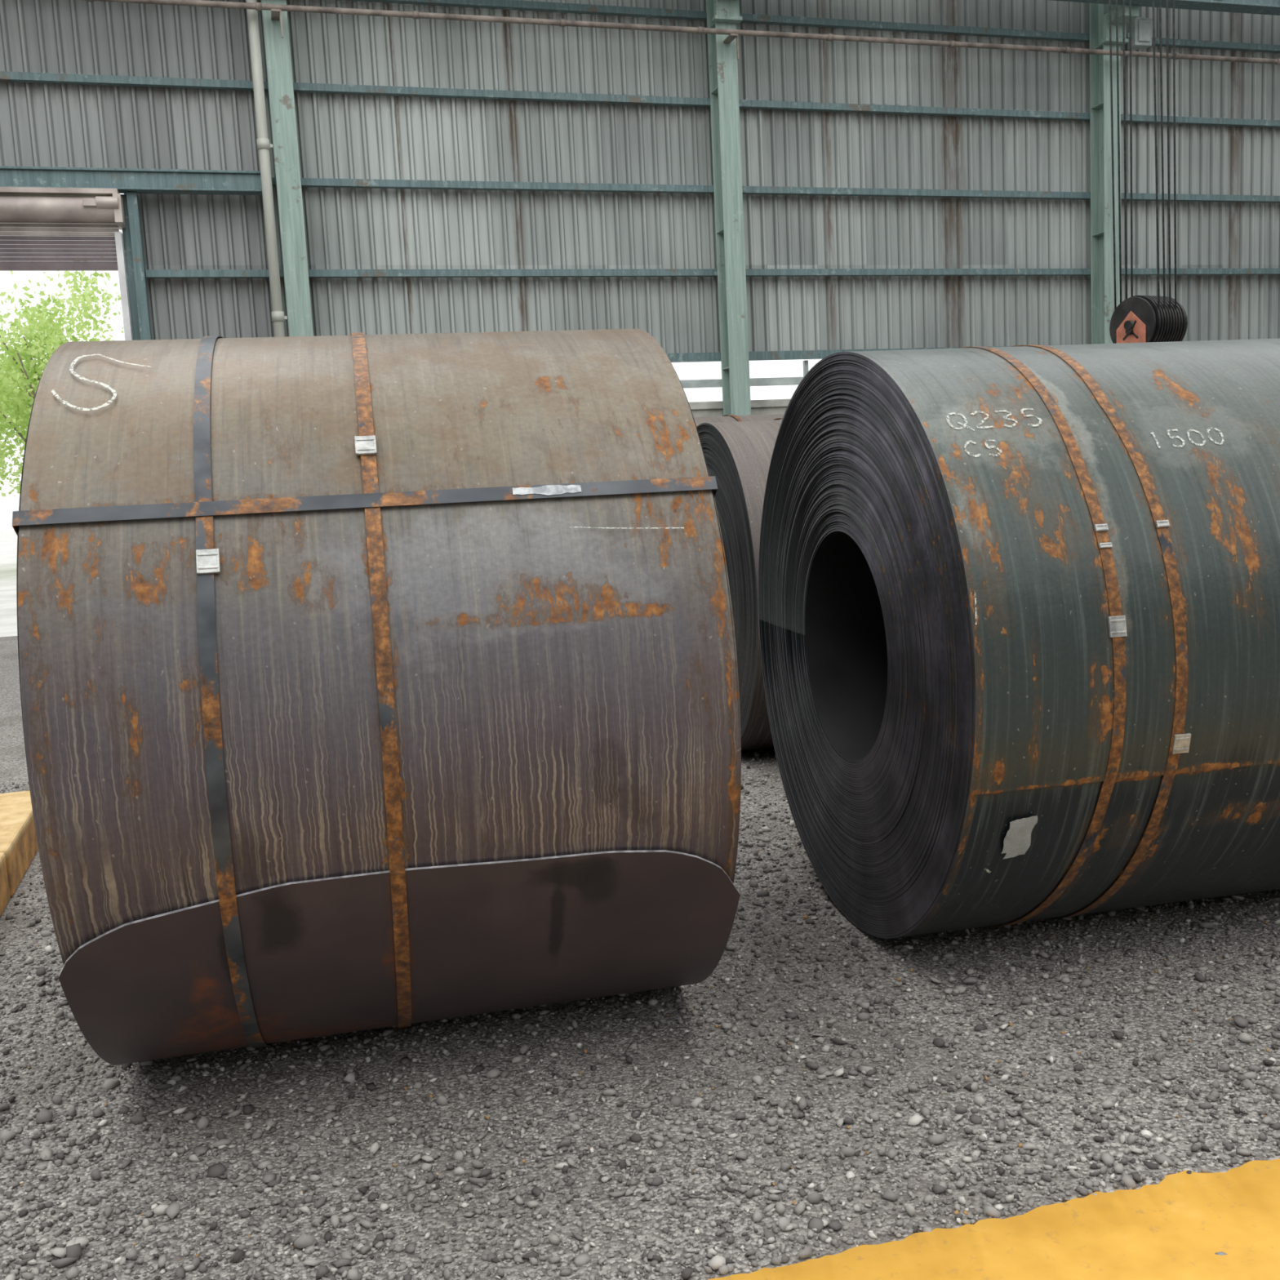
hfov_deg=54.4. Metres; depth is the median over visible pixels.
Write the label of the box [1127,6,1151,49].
junction box
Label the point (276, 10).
conduit pipe
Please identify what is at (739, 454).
coil
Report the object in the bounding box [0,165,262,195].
lintel
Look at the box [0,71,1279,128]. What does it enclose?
steel girt
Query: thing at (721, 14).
steel column
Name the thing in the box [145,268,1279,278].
steel girt
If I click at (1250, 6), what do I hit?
girder
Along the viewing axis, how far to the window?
18.25 m
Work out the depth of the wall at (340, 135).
17.57 m
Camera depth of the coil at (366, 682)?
2.83 m
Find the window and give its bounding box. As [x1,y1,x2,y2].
[680,360,808,388]
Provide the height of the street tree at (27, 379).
8.671 m
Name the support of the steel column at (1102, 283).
on the floor
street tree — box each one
[0,271,124,496]
[0,323,29,493]
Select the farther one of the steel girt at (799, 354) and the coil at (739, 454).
the steel girt at (799, 354)
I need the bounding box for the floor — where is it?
[0,635,1279,1279]
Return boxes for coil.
[12,328,741,1065]
[693,413,784,426]
[697,417,782,751]
[758,337,1279,938]
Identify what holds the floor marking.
on the floor
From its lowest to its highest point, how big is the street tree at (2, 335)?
7.982 m
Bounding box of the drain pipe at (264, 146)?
[245,0,287,337]
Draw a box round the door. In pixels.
[0,186,151,340]
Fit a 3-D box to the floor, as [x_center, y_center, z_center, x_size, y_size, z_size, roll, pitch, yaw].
[4.418,0.918,3.080,38.600,0.001,31.800,-5,7,-16]
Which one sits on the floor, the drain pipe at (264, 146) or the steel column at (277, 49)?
the steel column at (277, 49)
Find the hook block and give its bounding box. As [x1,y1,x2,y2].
[1108,0,1187,343]
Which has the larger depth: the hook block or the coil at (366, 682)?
the hook block
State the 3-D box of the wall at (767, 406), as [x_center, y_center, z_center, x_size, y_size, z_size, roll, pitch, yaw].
[-0.089,-2.045,17.974,38.000,2.660,0.350,-5,7,-16]
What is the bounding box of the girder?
[1051,0,1279,15]
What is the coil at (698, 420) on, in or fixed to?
on the floor
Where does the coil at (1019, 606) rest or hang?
on the floor
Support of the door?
in the wall at (340, 135)
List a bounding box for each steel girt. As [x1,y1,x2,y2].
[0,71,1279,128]
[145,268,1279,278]
[271,177,1279,203]
[342,0,1279,53]
[666,346,1009,362]
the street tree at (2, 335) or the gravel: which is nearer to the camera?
the gravel
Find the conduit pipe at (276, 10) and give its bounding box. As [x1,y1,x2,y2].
[84,0,1279,65]
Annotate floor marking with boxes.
[707,1158,1279,1279]
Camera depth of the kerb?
5.30 m
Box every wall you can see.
[0,0,1279,353]
[688,399,790,417]
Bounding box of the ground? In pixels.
[0,530,17,636]
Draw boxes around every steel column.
[260,0,313,336]
[706,0,751,416]
[1088,3,1138,344]
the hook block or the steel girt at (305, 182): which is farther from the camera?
the steel girt at (305, 182)
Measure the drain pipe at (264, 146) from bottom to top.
12.000 m
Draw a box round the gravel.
[0,747,1279,1279]
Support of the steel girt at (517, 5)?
attached to the wall at (340, 135)
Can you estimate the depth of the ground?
29.01 m
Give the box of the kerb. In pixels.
[0,790,38,916]

